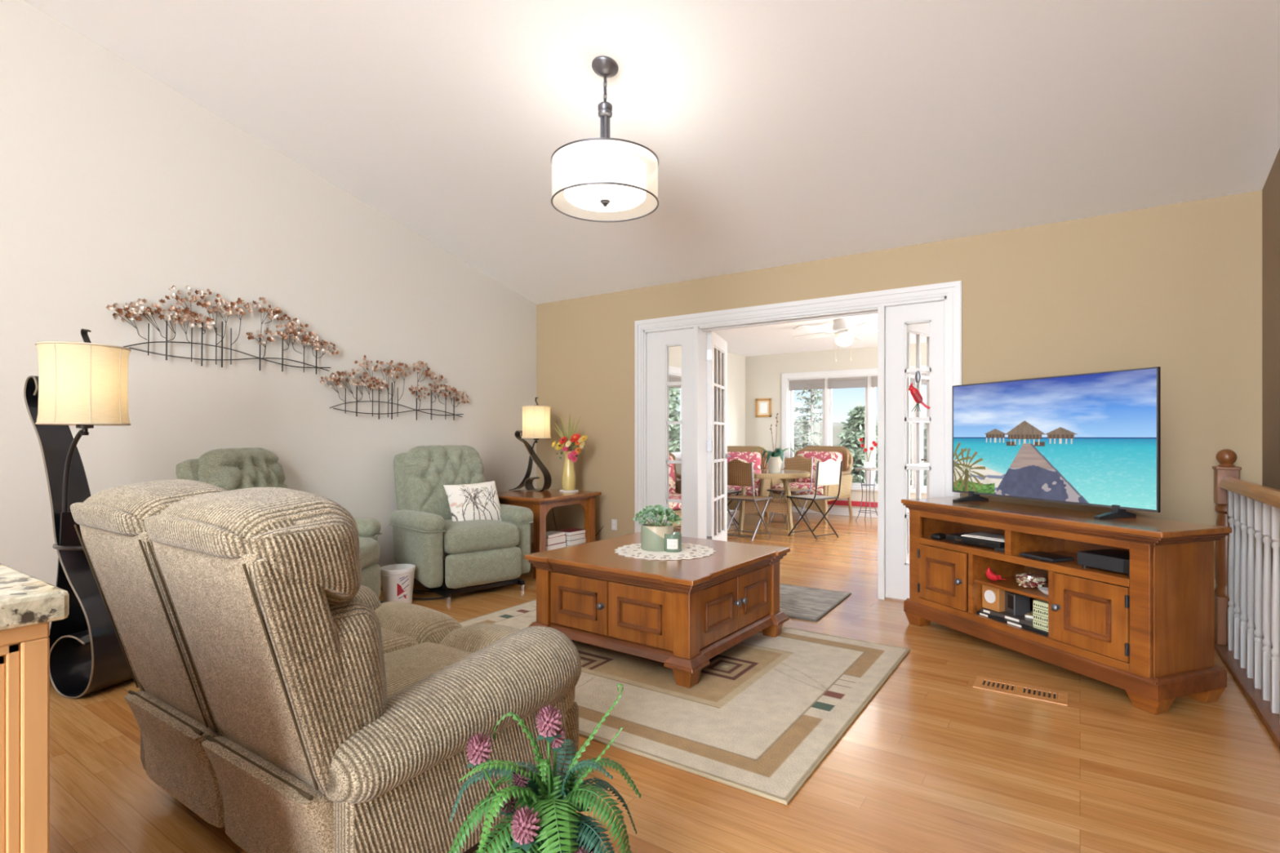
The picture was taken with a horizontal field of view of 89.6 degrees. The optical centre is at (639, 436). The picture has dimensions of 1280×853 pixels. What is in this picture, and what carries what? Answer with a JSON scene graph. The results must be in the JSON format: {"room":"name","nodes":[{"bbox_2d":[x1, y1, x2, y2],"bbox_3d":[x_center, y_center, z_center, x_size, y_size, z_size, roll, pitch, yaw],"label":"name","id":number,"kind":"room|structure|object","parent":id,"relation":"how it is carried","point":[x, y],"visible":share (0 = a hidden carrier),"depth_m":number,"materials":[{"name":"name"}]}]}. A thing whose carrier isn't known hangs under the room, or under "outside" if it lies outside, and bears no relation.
{"room":"living room","nodes":[
{"label":"living room","id":0,"kind":"room"},
{"bbox_2d":[0,0,536,626],"bbox_3d":[-3.290,-1.016,3.126,0.140,4.492,7.850,0,0,34],"label":"wall","id":1,"kind":"structure","parent":0,"point":[117,185],"depth_m":3.92,"materials":[{"name":"paint"}]},
{"bbox_2d":[105,284,339,374],"bbox_3d":[-2.523,-0.665,4.045,0.043,0.477,1.339,0,0,34],"label":"metal wall art","id":2,"kind":"object","parent":1,"relation":"attached to","point":[306,340],"visible":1,"depth_m":3.94,"materials":[{"name":"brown metal"}]},
{"bbox_2d":[320,354,470,420],"bbox_3d":[-1.850,-0.372,5.029,0.044,0.480,1.338,0,0,34],"label":"metal wall art","id":3,"kind":"object","parent":1,"relation":"attached to","point":[332,376],"visible":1,"depth_m":4.95,"materials":[{"name":"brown metal"}]},
{"bbox_2d":[23,0,1279,356],"bbox_3d":[0.269,-2.286,3.583,5.600,2.093,12.620,0,0,34],"label":"ceiling","id":4,"kind":"structure","parent":0,"point":[780,132],"depth_m":3.37,"materials":[{"name":"paint"}]},
{"bbox_2d":[551,55,658,222],"bbox_3d":[-0.171,-1.484,3.163,0.528,0.705,0.528,0,0,34],"label":"pendant light","id":5,"kind":"object","parent":4,"relation":"hanging from","point":[603,178],"visible":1,"depth_m":3.03,"materials":[{"name":"fabric"}]},
{"bbox_2d":[564,183,645,212],"bbox_3d":[-0.171,-1.226,3.163,0.400,0.188,0.400,0,0,34],"label":"diffuser","id":6,"kind":"object","parent":5,"relation":"attached to","point":[596,197],"depth_m":3.12,"materials":[{"name":"white glass"}]},
{"bbox_2d":[791,317,877,361],"bbox_3d":[2.217,-1.034,6.984,1.244,0.457,1.210,0,0,34],"label":"ceiling fan","id":7,"kind":"object","parent":4,"relation":"hanging from","point":[844,329],"visible":0.96,"depth_m":6.87,"materials":[{"name":"white paint"}]},
{"bbox_2d":[49,510,1279,852],"bbox_3d":[-0.352,1.190,2.936,5.305,0.120,14.450,0,0,34],"label":"floor","id":8,"kind":"structure","parent":0,"point":[935,762],"depth_m":2.20,"materials":[{"name":"brown wood"}]},
{"bbox_2d":[0,622,49,852],"bbox_3d":[-1.867,0.696,0.600,1.340,0.868,1.683,0,0,34],"label":"base cabinet","id":9,"kind":"object","parent":8,"relation":"on","point":[24,651],"visible":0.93,"depth_m":0.89,"materials":[{"name":"brown wood"}]},
{"bbox_2d":[0,563,69,631],"bbox_3d":[-1.899,0.241,0.603,1.424,0.042,1.752,0,0,34],"label":"countertop","id":10,"kind":"structure","parent":9,"relation":"on","point":[25,600],"depth_m":0.91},
{"bbox_2d":[23,328,133,698],"bbox_3d":[-2.515,0.334,2.883,0.616,1.595,0.448,0,0,17],"label":"floor lamp","id":11,"kind":"object","parent":8,"relation":"on","point":[84,385],"visible":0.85,"depth_m":2.80,"materials":[{"name":"brown metal"}]},
{"bbox_2d":[75,424,93,435],"bbox_3d":[-2.390,-0.055,2.773,0.059,0.098,0.058,0,0,17],"label":"socket","id":12,"kind":"object","parent":11,"relation":"attached to","point":[84,431],"depth_m":2.76,"materials":[{"name":"metal"}]},
{"bbox_2d":[175,447,382,603],"bbox_3d":[-2.106,0.599,3.877,0.916,1.063,0.873,0,0,1],"label":"recliner","id":13,"kind":"object","parent":8,"relation":"on","point":[227,468],"visible":0.3,"depth_m":3.84,"materials":[{"name":"green fabric"}]},
{"bbox_2d":[359,537,379,569],"bbox_3d":[-1.990,0.730,3.874,0.660,0.220,0.555,0,0,1],"label":"seat cushion","id":14,"kind":"object","parent":13,"relation":"on","point":[369,547],"depth_m":3.98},
{"bbox_2d":[70,479,582,852],"bbox_3d":[-0.905,0.626,1.968,1.285,1.008,1.082,0,0,34],"label":"reclining loveseat","id":15,"kind":"object","parent":8,"relation":"on","point":[290,708],"visible":1,"depth_m":1.50,"materials":[{"name":"fabric"}]},
{"bbox_2d":[70,479,226,535],"bbox_3d":[-1.337,0.260,1.802,0.549,0.276,0.320,0,0,34],"label":"pillow","id":16,"kind":"object","parent":15,"relation":"on","point":[119,510],"depth_m":1.67,"materials":[{"name":"fabric"}]},
{"bbox_2d":[144,487,361,605],"bbox_3d":[-0.902,0.260,1.505,0.552,0.276,0.320,0,0,34],"label":"pillow","id":17,"kind":"object","parent":15,"relation":"on","point":[253,546],"depth_m":1.37,"materials":[{"name":"fabric"}]},
{"bbox_2d":[328,598,386,727],"bbox_3d":[-0.845,0.545,1.589,0.532,0.340,0.247,0,0,34],"label":"lumbar pillow","id":18,"kind":"object","parent":15,"relation":"on","point":[357,688],"depth_m":1.44,"materials":[{"name":"fabric"}]},
{"bbox_2d":[381,627,417,653],"bbox_3d":[-1.107,0.780,2.138,0.505,0.230,0.580,0,0,34],"label":"seat cushion","id":19,"kind":"object","parent":15,"relation":"on","point":[393,638],"depth_m":2.20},
{"bbox_2d":[383,641,472,697],"bbox_3d":[-0.673,0.780,1.841,0.508,0.230,0.580,0,0,34],"label":"seat cushion","id":20,"kind":"object","parent":15,"relation":"on","point":[404,667],"depth_m":1.92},
{"bbox_2d":[380,564,415,603],"bbox_3d":[-1.635,1.003,4.343,0.233,0.250,0.230,0,0,34],"label":"bucket","id":21,"kind":"object","parent":8,"relation":"on","point":[397,580],"visible":0.79,"depth_m":4.26,"materials":[{"name":"white paint"}]},
{"bbox_2d":[396,582,406,599],"bbox_3d":[-1.578,1.022,4.266,0.062,0.115,0.011,0,0,-38],"label":"print","id":22,"kind":"object","parent":21,"relation":"attached to","point":[401,587],"depth_m":4.26},
{"bbox_2d":[397,575,408,599],"bbox_3d":[-1.568,0.997,4.270,0.076,0.149,0.019,0,0,-38],"label":"print","id":23,"kind":"object","parent":21,"relation":"attached to","point":[402,580],"depth_m":4.27},
{"bbox_2d":[389,444,533,604],"bbox_3d":[-1.361,0.599,4.879,0.873,1.063,0.916,0,0,-41],"label":"recliner","id":24,"kind":"object","parent":8,"relation":"on","point":[484,554],"visible":0.81,"depth_m":4.66,"materials":[{"name":"green fabric"}]},
{"bbox_2d":[443,480,501,521],"bbox_3d":[-1.262,0.525,4.923,0.437,0.353,0.216,0,0,-43],"label":"throw pillow","id":25,"kind":"object","parent":24,"relation":"on","point":[476,501],"visible":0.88,"depth_m":4.86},
{"bbox_2d":[443,519,519,554],"bbox_3d":[-1.285,0.730,4.791,0.555,0.220,0.660,0,0,-41],"label":"seat cushion","id":26,"kind":"object","parent":24,"relation":"on","point":[471,536],"depth_m":4.56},
{"bbox_2d":[497,488,601,578],"bbox_3d":[-0.863,0.807,5.565,0.735,0.645,0.785,0,0,34],"label":"end table","id":27,"kind":"object","parent":8,"relation":"on","point":[540,502],"visible":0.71,"depth_m":5.28,"materials":[{"name":"brown wood"}]},
{"bbox_2d":[508,396,551,491],"bbox_3d":[-0.992,0.067,5.760,0.414,0.841,0.274,0,0,19],"label":"table lamp","id":28,"kind":"object","parent":27,"relation":"on","point":[535,418],"visible":1,"depth_m":5.69,"materials":[{"name":"brown metal"}]},
{"bbox_2d":[559,489,578,492],"bbox_3d":[-0.630,0.478,5.712,0.170,0.013,0.170,0,0,34],"label":"coaster","id":29,"kind":"object","parent":27,"relation":"on","point":[560,491],"visible":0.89,"depth_m":5.64,"materials":[{"name":"white paint"}]},
{"bbox_2d":[561,450,576,490],"bbox_3d":[-0.630,0.299,5.712,0.126,0.345,0.124,0,0,34],"label":"vase","id":30,"kind":"object","parent":29,"relation":"on","point":[568,481],"visible":0.92,"depth_m":5.67,"materials":[{"name":"ceramic"}]},
{"bbox_2d":[551,413,587,462],"bbox_3d":[-0.613,0.033,5.683,0.370,0.476,0.145,0,0,22],"label":"flower bouquet","id":31,"kind":"object","parent":30,"relation":"in","point":[566,442],"visible":1,"depth_m":5.67,"materials":[{"name":"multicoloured plant"}]},
{"bbox_3d":[-0.596,0.950,5.579,0.160,0.050,0.210,0,0,30],"label":"book","id":32,"kind":"object","parent":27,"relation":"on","visible":0},
{"bbox_2d":[565,537,586,546],"bbox_3d":[-0.596,0.902,5.579,0.160,0.045,0.220,0,0,32],"label":"book","id":33,"kind":"object","parent":32,"relation":"on","point":[569,543],"visible":0.43,"depth_m":5.51,"materials":[{"name":"paper"}]},
{"bbox_2d":[565,533,585,540],"bbox_3d":[-0.596,0.860,5.579,0.150,0.040,0.210,0,0,34],"label":"book","id":34,"kind":"object","parent":33,"relation":"on","point":[580,535],"visible":0.43,"depth_m":5.51,"materials":[{"name":"paper"}]},
{"bbox_2d":[555,528,585,536],"bbox_3d":[-0.596,0.824,5.579,0.155,0.032,0.210,0,0,36],"label":"book","id":35,"kind":"object","parent":34,"relation":"on","point":[571,531],"visible":0.82,"depth_m":5.53,"materials":[{"name":"paper"}]},
{"bbox_3d":[-0.753,0.954,5.384,0.160,0.042,0.230,0,0,37],"label":"book","id":36,"kind":"object","parent":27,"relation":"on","visible":0},
{"bbox_2d":[546,542,566,551],"bbox_3d":[-0.753,0.910,5.384,0.160,0.045,0.235,0,0,35],"label":"book","id":37,"kind":"object","parent":36,"relation":"on","point":[560,545],"visible":0.46,"depth_m":5.34,"materials":[{"name":"paper"}]},
{"bbox_2d":[546,534,565,546],"bbox_3d":[-0.753,0.858,5.384,0.155,0.060,0.230,0,0,33],"label":"book","id":38,"kind":"object","parent":37,"relation":"on","point":[557,540],"visible":0.45,"depth_m":5.33,"materials":[{"name":"paper"}]},
{"bbox_2d":[546,530,564,537],"bbox_3d":[-0.753,0.817,5.384,0.150,0.022,0.220,0,0,31],"label":"book","id":39,"kind":"object","parent":38,"relation":"on","point":[550,534],"visible":0.62,"depth_m":5.37,"materials":[{"name":"paper"}]},
{"bbox_2d":[502,818,600,852],"bbox_3d":[-0.188,0.996,1.380,0.208,0.268,0.208,0,0,34],"label":"pot","id":40,"kind":"object","parent":8,"relation":"on","point":[511,839],"visible":0.16,"depth_m":1.42,"materials":[{"name":"soil"}]},
{"bbox_2d":[448,683,641,852],"bbox_3d":[-0.212,0.775,1.375,0.437,0.453,0.361,0,0,0],"label":"fern","id":41,"kind":"object","parent":40,"relation":"in","point":[547,818],"visible":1,"depth_m":1.34,"materials":[{"name":"plant"}]},
{"bbox_2d":[668,451,681,527],"bbox_3d":[0.285,0.632,7.344,0.912,1.003,0.830,0,0,-34],"label":"wicker armchair","id":42,"kind":"object","parent":8,"relation":"on","point":[674,486],"visible":0.14,"depth_m":7.56,"materials":[{"name":"fabric"}]},
{"bbox_2d":[668,455,675,493],"bbox_3d":[0.160,0.465,7.532,0.560,0.500,0.219,0,0,-34],"label":"cushion","id":43,"kind":"object","parent":42,"relation":"on","point":[672,488],"depth_m":7.57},
{"bbox_2d":[668,493,681,510],"bbox_3d":[0.306,0.735,7.311,0.680,0.160,0.640,0,0,-34],"label":"seat cushion","id":44,"kind":"object","parent":42,"relation":"on","point":[674,506],"depth_m":7.03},
{"bbox_2d":[459,599,910,805],"bbox_3d":[-0.033,1.124,3.344,2.349,0.013,1.724,0,0,34],"label":"area rug","id":45,"kind":"object","parent":8,"relation":"on","point":[766,712],"visible":0.48,"depth_m":2.69,"materials":[{"name":"carpet"}]},
{"bbox_2d":[524,531,790,688],"bbox_3d":[0.118,0.873,3.535,1.050,0.490,1.050,0,0,36],"label":"coffee table","id":46,"kind":"object","parent":45,"relation":"on","point":[682,614],"visible":0.98,"depth_m":3.17,"materials":[{"name":"brown wood"}]},
{"bbox_2d":[614,542,715,560],"bbox_3d":[0.137,0.625,3.540,0.559,0.002,0.559,0,0,34],"label":"lace doily","id":47,"kind":"object","parent":46,"relation":"on","point":[685,552],"visible":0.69,"depth_m":3.46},
{"bbox_2d":[640,522,673,551],"bbox_3d":[0.095,0.556,3.587,0.180,0.136,0.180,0,0,34],"label":"plant pot","id":48,"kind":"object","parent":47,"relation":"on","point":[652,538],"visible":0.8,"depth_m":3.51,"materials":[{"name":"ceramic"}]},
{"bbox_2d":[632,504,682,526],"bbox_3d":[0.096,0.450,3.595,0.293,0.137,0.237,0,0,34],"label":"succulent plant","id":49,"kind":"object","parent":48,"relation":"in","point":[648,513],"visible":0.94,"depth_m":3.54,"materials":[{"name":"green plant"}]},
{"bbox_2d":[664,532,681,552],"bbox_3d":[0.180,0.576,3.520,0.098,0.097,0.099,0,0,6],"label":"candle jar","id":50,"kind":"object","parent":47,"relation":"on","point":[673,543],"visible":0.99,"depth_m":3.48,"materials":[{"name":"green glass"}]},
{"bbox_2d":[727,445,771,524],"bbox_3d":[1.342,0.632,8.808,0.892,1.003,0.830,0,0,20],"label":"wicker armchair","id":51,"kind":"object","parent":8,"relation":"on","point":[745,454],"visible":0.29,"depth_m":8.90,"materials":[{"name":"fabric"}]},
{"bbox_2d":[727,484,759,496],"bbox_3d":[1.328,0.735,8.771,0.660,0.160,0.640,0,0,20],"label":"seat cushion","id":52,"kind":"object","parent":51,"relation":"on","point":[748,491],"depth_m":8.46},
{"bbox_2d":[727,452,761,485],"bbox_3d":[1.420,0.465,9.020,0.540,0.500,0.219,0,0,20],"label":"cushion","id":53,"kind":"object","parent":51,"relation":"on","point":[747,457],"depth_m":8.93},
{"bbox_2d":[727,458,772,541],"bbox_3d":[1.193,0.690,7.241,0.414,0.891,0.472,0,0,38],"label":"folding chair","id":54,"kind":"object","parent":8,"relation":"on","point":[740,473],"visible":0.73,"depth_m":7.07,"materials":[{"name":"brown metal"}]},
{"bbox_2d":[737,469,810,535],"bbox_3d":[1.507,0.775,7.752,1.054,0.718,1.054,0,0,34],"label":"patio table","id":55,"kind":"object","parent":8,"relation":"on","point":[783,506],"visible":0.8,"depth_m":7.47,"materials":[{"name":"beige wicker"}]},
{"bbox_2d":[767,456,782,473],"bbox_3d":[1.565,0.327,7.482,0.188,0.187,0.188,0,0,34],"label":"flower pot","id":56,"kind":"object","parent":55,"relation":"on","point":[773,462],"visible":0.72,"depth_m":7.42,"materials":[{"name":"ceramic"}]},
{"bbox_2d":[752,413,795,466],"bbox_3d":[1.558,0.038,7.492,0.388,0.635,0.356,0,0,34],"label":"orchid","id":57,"kind":"object","parent":56,"relation":"in","point":[778,451],"visible":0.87,"depth_m":7.45,"materials":[{"name":"plant"}]},
{"bbox_2d":[766,455,813,527],"bbox_3d":[1.949,0.690,8.344,0.414,0.891,0.472,0,0,42],"label":"folding chair","id":58,"kind":"object","parent":8,"relation":"on","point":[801,463],"visible":0.75,"depth_m":8.40,"materials":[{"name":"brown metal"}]},
{"bbox_2d":[764,445,853,522],"bbox_3d":[2.408,0.632,9.121,0.830,1.003,1.052,0,0,-44],"label":"wicker armchair","id":59,"kind":"object","parent":8,"relation":"on","point":[821,454],"visible":0.56,"depth_m":9.03,"materials":[{"name":"wicker"}]},
{"bbox_2d":[772,482,823,495],"bbox_3d":[2.380,0.735,9.094,0.640,0.160,0.820,0,0,-44],"label":"seat cushion","id":60,"kind":"object","parent":59,"relation":"on","point":[820,491],"depth_m":8.90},
{"bbox_2d":[795,451,842,483],"bbox_3d":[2.572,0.465,9.277,0.219,0.500,0.700,0,0,-44],"label":"cushion","id":61,"kind":"object","parent":59,"relation":"on","point":[820,456],"depth_m":9.22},
{"bbox_2d":[786,458,842,539],"bbox_3d":[1.981,0.690,7.315,0.414,0.891,0.472,0,0,-34],"label":"folding chair","id":62,"kind":"object","parent":8,"relation":"on","point":[828,473],"visible":1,"depth_m":7.17,"materials":[{"name":"metal"}]},
{"bbox_2d":[779,583,851,622],"bbox_3d":[0.840,1.125,4.561,1.080,0.010,0.820,0,0,32],"label":"door mat","id":63,"kind":"object","parent":8,"relation":"on","point":[804,603],"visible":0.34,"depth_m":4.39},
{"bbox_2d":[854,467,877,522],"bbox_3d":[3.073,0.776,8.680,0.350,0.713,0.350,0,0,34],"label":"plant stand","id":64,"kind":"object","parent":8,"relation":"on","point":[855,468],"visible":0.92,"depth_m":8.67,"materials":[{"name":"grey metal"}]},
{"bbox_2d":[972,675,1067,706],"bbox_3d":[1.693,1.127,2.870,0.356,0.005,0.166,0,0,34],"label":"floor vent","id":65,"kind":"object","parent":8,"relation":"in","point":[1042,694],"visible":1,"depth_m":2.86,"materials":[{"name":"brown wood"}]},
{"bbox_2d":[901,497,1231,714],"bbox_3d":[2.037,0.756,3.325,0.469,0.748,1.456,0,0,-20],"label":"media console","id":66,"kind":"object","parent":8,"relation":"on","point":[1148,634],"visible":0.95,"depth_m":2.88,"materials":[{"name":"brown wood"}]},
{"bbox_2d":[930,533,946,539],"bbox_3d":[1.758,0.586,3.788,0.095,0.040,0.062,0,0,-40],"label":"computer mouse","id":67,"kind":"object","parent":66,"relation":"on","point":[936,535],"visible":0.94,"depth_m":3.76,"materials":[{"name":"black plastic"}]},
{"bbox_2d":[946,532,1004,548],"bbox_3d":[1.910,0.576,3.566,0.222,0.048,0.340,0,0,-26],"label":"dvd player","id":68,"kind":"object","parent":66,"relation":"on","point":[956,537],"visible":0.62,"depth_m":3.51},
{"bbox_2d":[960,534,1004,542],"bbox_3d":[1.933,0.548,3.516,0.205,0.004,0.250,0,0,-30],"label":"sheet","id":69,"kind":"object","parent":68,"relation":"on","point":[1000,540],"visible":0.29,"depth_m":3.46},
{"bbox_2d":[964,531,1004,540],"bbox_3d":[1.926,0.543,3.530,0.170,0.006,0.210,0,0,-36],"label":"magazine","id":70,"kind":"object","parent":69,"relation":"on","point":[983,535],"visible":0.79,"depth_m":3.53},
{"bbox_2d":[985,567,1008,581],"bbox_3d":[1.891,0.733,3.420,0.041,0.069,0.121,0,0,-25],"label":"figurine","id":71,"kind":"object","parent":66,"relation":"on","point":[990,575],"visible":1,"depth_m":3.43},
{"bbox_2d":[976,610,1048,636],"bbox_3d":[2.001,0.947,3.312,0.252,0.016,0.420,0,0,-20],"label":"book","id":72,"kind":"object","parent":66,"relation":"on","point":[979,612],"visible":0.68,"depth_m":3.25,"materials":[{"name":"paper"}]},
{"bbox_2d":[980,608,1033,626],"bbox_3d":[1.994,0.930,3.347,0.222,0.018,0.330,0,0,-22],"label":"book","id":73,"kind":"object","parent":72,"relation":"on","point":[1020,619],"visible":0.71,"depth_m":3.31,"materials":[{"name":"paper"}]},
{"bbox_2d":[982,584,1005,612],"bbox_3d":[1.900,0.859,3.441,0.085,0.124,0.105,0,0,-20],"label":"desk clock","id":74,"kind":"object","parent":73,"relation":"on","point":[993,598],"visible":0.84,"depth_m":3.41,"materials":[{"name":"brown wood"}]},
{"bbox_2d":[1004,591,1030,615],"bbox_3d":[1.965,0.866,3.355,0.087,0.110,0.085,0,0,-2],"label":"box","id":75,"kind":"object","parent":73,"relation":"on","point":[1015,604],"visible":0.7,"depth_m":3.31,"materials":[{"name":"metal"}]},
{"bbox_2d":[1032,599,1048,631],"bbox_3d":[2.017,0.872,3.150,0.142,0.135,0.096,0,0,-20],"label":"patterned box","id":76,"kind":"object","parent":72,"relation":"on","point":[1040,613],"visible":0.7,"depth_m":3.13,"materials":[{"name":"beige plastic"}]},
{"bbox_2d":[1019,551,1074,562],"bbox_3d":[2.000,0.590,3.169,0.140,0.018,0.185,0,0,-18],"label":"tablet","id":77,"kind":"object","parent":66,"relation":"on","point":[1044,556],"visible":1,"depth_m":3.13,"materials":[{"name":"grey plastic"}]},
{"bbox_2d":[951,366,1160,519],"bbox_3d":[2.105,0.034,3.411,0.250,0.695,1.156,0,0,-20],"label":"television","id":78,"kind":"object","parent":66,"relation":"on","point":[1089,439],"visible":1,"depth_m":3.29,"materials":[{"name":"black plastic"}]},
{"bbox_2d":[1077,549,1129,577],"bbox_3d":[2.144,0.562,2.881,0.212,0.077,0.235,0,0,-19],"label":"box","id":79,"kind":"object","parent":66,"relation":"on","point":[1113,560],"visible":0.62,"depth_m":2.86,"materials":[{"name":"black plastic"}]},
{"bbox_2d":[1213,640,1279,749],"bbox_3d":[1.960,1.117,1.718,0.113,0.026,4.248,0,0,34],"label":"trim","id":80,"kind":"structure","parent":8,"relation":"on","point":[1271,721],"depth_m":2.77,"materials":[{"name":"brown wood"}]},
{"bbox_2d":[1212,448,1279,714],"bbox_3d":[2.014,0.585,1.804,0.104,1.038,4.052,0,0,34],"label":"stair railing","id":81,"kind":"object","parent":80,"relation":"on","point":[1246,595],"visible":1,"depth_m":2.95,"materials":[{"name":"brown wood"}]},
{"bbox_2d":[668,345,745,480],"bbox_3d":[0.331,-0.045,8.301,0.120,2.550,4.520,0,0,34],"label":"wall","id":82,"kind":"structure","parent":0,"point":[735,363],"depth_m":9.81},
{"bbox_2d":[668,365,681,460],"bbox_3d":[0.347,-0.302,8.284,0.165,1.205,3.180,0,0,34],"label":"window","id":83,"kind":"structure","parent":82,"relation":"in","point":[676,376],"depth_m":8.43,"materials":[{"name":"white paint"}]},
{"bbox_2d":[668,374,681,388],"bbox_3d":[0.360,-0.722,8.275,0.036,0.153,0.928,0,0,34],"label":"blind","id":84,"kind":"object","parent":83,"relation":"attached to","point":[672,378],"depth_m":8.40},
{"bbox_2d":[745,342,926,510],"bbox_3d":[3.746,-0.045,8.777,5.220,2.550,0.120,0,0,34],"label":"wall","id":85,"kind":"structure","parent":0,"point":[763,373],"depth_m":9.82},
{"bbox_2d":[755,398,771,417],"bbox_3d":[1.908,-0.447,9.948,0.256,0.290,0.020,0,0,34],"label":"picture frame","id":86,"kind":"object","parent":85,"relation":"attached to","point":[763,406],"visible":1,"depth_m":9.94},
{"bbox_2d":[727,506,877,517],"bbox_3d":[2.455,1.077,6.862,5.010,0.105,4.500,0,0,34],"label":"baseboard","id":87,"kind":"structure","parent":85,"relation":"attached to","point":[834,511],"depth_m":9.26,"materials":[{"name":"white paint"}]},
{"bbox_2d":[827,499,877,507],"bbox_3d":[3.813,0.950,8.636,4.450,0.070,0.038,0,0,34],"label":"trim","id":88,"kind":"structure","parent":85,"relation":"attached to","point":[837,502],"depth_m":9.14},
{"bbox_2d":[781,364,926,493],"bbox_3d":[3.264,-0.100,9.079,2.665,1.720,0.165,0,0,34],"label":"window","id":89,"kind":"structure","parent":85,"relation":"in","point":[827,380],"depth_m":9.32,"materials":[{"name":"white paint"}]},
{"bbox_2d":[789,378,824,390],"bbox_3d":[2.482,-0.776,9.595,0.528,0.153,0.036,0,0,34],"label":"blind","id":90,"kind":"object","parent":89,"relation":"attached to","point":[799,384],"depth_m":9.59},
{"bbox_2d":[827,376,866,388],"bbox_3d":[2.979,-0.776,9.255,0.553,0.153,0.036,0,0,34],"label":"blind","id":91,"kind":"object","parent":89,"relation":"attached to","point":[833,382],"depth_m":9.24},
{"bbox_2d":[871,373,915,386],"bbox_3d":[3.493,-0.776,8.904,0.568,0.153,0.036,0,0,34],"label":"blind","id":92,"kind":"object","parent":89,"relation":"attached to","point":[873,377],"depth_m":9.02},
{"bbox_2d":[536,190,1262,593],"bbox_3d":[1.174,-0.070,4.908,5.500,2.600,0.130,0,0,34],"label":"wall","id":93,"kind":"structure","parent":0,"point":[1176,288],"depth_m":3.91,"materials":[{"name":"paint"}]},
{"bbox_2d":[646,328,693,537],"bbox_3d":[0.270,0.106,5.494,0.483,2.024,0.040,0,0,34],"label":"door","id":94,"kind":"structure","parent":93,"relation":"in","point":[658,343],"depth_m":5.51,"materials":[{"name":"white paint"}]},
{"bbox_2d":[706,330,730,541],"bbox_3d":[0.691,0.112,5.744,0.136,2.013,0.718,0,0,18],"label":"door","id":95,"kind":"structure","parent":93,"relation":"in","point":[717,347],"depth_m":5.66,"materials":[{"name":"white paint"}]},
{"bbox_2d":[643,296,946,599],"bbox_3d":[1.065,0.100,4.978,2.440,2.060,0.158,0,0,34],"label":"trim","id":96,"kind":"structure","parent":93,"relation":"attached to","point":[700,331],"depth_m":4.99,"materials":[{"name":"white paint"}]},
{"bbox_2d":[635,280,961,533],"bbox_3d":[1.024,0.057,4.919,2.587,2.146,0.022,0,0,34],"label":"trim","id":97,"kind":"structure","parent":93,"relation":"attached to","point":[952,290],"depth_m":4.69,"materials":[{"name":"white paint"}]},
{"bbox_2d":[885,300,944,599],"bbox_3d":[1.877,0.106,4.395,0.376,2.024,0.040,0,0,34],"label":"door","id":98,"kind":"structure","parent":93,"relation":"in","point":[898,317],"depth_m":4.42,"materials":[{"name":"white paint"}]},
{"bbox_2d":[906,370,930,411],"bbox_3d":[1.875,-0.309,4.335,0.149,0.281,0.046,0,0,34],"label":"hanging ornament","id":99,"kind":"object","parent":98,"relation":"hanging from","point":[915,393],"visible":1,"depth_m":4.34,"materials":[{"name":"red plastic"}]},
{"bbox_2d":[907,322,929,562],"bbox_3d":[2.042,0.112,4.821,0.718,2.013,0.136,0,0,-40],"label":"door","id":100,"kind":"structure","parent":93,"relation":"in","point":[920,329],"depth_m":4.87,"materials":[{"name":"white paint"}]},
{"bbox_2d":[1262,148,1279,648],"bbox_3d":[1.128,0.244,0.107,0.158,6.972,7.850,0,0,34],"label":"wall","id":101,"kind":"structure","parent":0,"point":[1271,189],"depth_m":3.24,"materials":[{"name":"paint"}]},
{"label":"outside","id":102,"kind":"structure","parent":0,"visible":0},
{"bbox_3d":[3.180,3.514,40.099,100.000,0.343,50.200,0,0,34],"label":"ground","id":103,"kind":"structure","parent":102,"visible":0},
{"bbox_2d":[668,386,679,452],"bbox_3d":[0.523,0.965,15.582,3.393,5.330,3.191,0,0,34],"label":"pine tree","id":104,"kind":"object","parent":103,"relation":"on","point":[673,429],"visible":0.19,"depth_m":15.28,"materials":[{"name":"green plant"}]},
{"bbox_2d":[793,426,804,457],"bbox_3d":[6.934,1.548,28.584,2.176,4.165,2.446,0,0,34],"label":"spruce tree","id":105,"kind":"object","parent":103,"relation":"on","point":[795,428],"visible":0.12,"depth_m":28.48,"materials":[{"name":"green plant"}]},
{"bbox_2d":[793,382,822,454],"bbox_3d":[5.974,0.269,22.998,2.441,6.723,2.439,0,0,13],"label":"spruce tree","id":106,"kind":"object","parent":103,"relation":"on","point":[803,431],"visible":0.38,"depth_m":22.89,"materials":[{"name":"green plant"}]},
{"bbox_2d":[835,401,877,484],"bbox_3d":[5.829,1.345,16.852,2.843,4.571,3.037,0,0,34],"label":"pine tree","id":107,"kind":"object","parent":103,"relation":"on","point":[855,430],"visible":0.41,"depth_m":16.74,"materials":[{"name":"green plant"}]},
{"bbox_2d":[910,422,926,485],"bbox_3d":[10.809,1.359,23.978,2.690,4.541,2.597,0,0,-2],"label":"pine tree","id":108,"kind":"object","parent":103,"relation":"on","point":[925,429],"visible":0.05,"depth_m":23.86,"materials":[{"name":"green plant"}]},
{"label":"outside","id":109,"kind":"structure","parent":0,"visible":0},
{"bbox_2d":[679,419,926,480],"bbox_3d":[16.036,0.672,67.771,130.000,6.117,20.000,0,0,34],"label":"hill","id":110,"kind":"structure","parent":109,"point":[837,427],"depth_m":56.94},
{"bbox_3d":[1.990,0.721,3.287,0.166,0.100,0.166,0,0,-20],"label":"glass bowl","id":111,"kind":"object","parent":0,"visible":0},
{"bbox_2d":[1015,573,1046,587],"bbox_3d":[1.991,0.735,3.282,0.134,0.062,0.128,0,0,39],"label":"potpourri","id":112,"kind":"object","parent":111,"relation":"in","point":[1025,580],"visible":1,"depth_m":3.25,"materials":[{"name":"multicoloured plant"}]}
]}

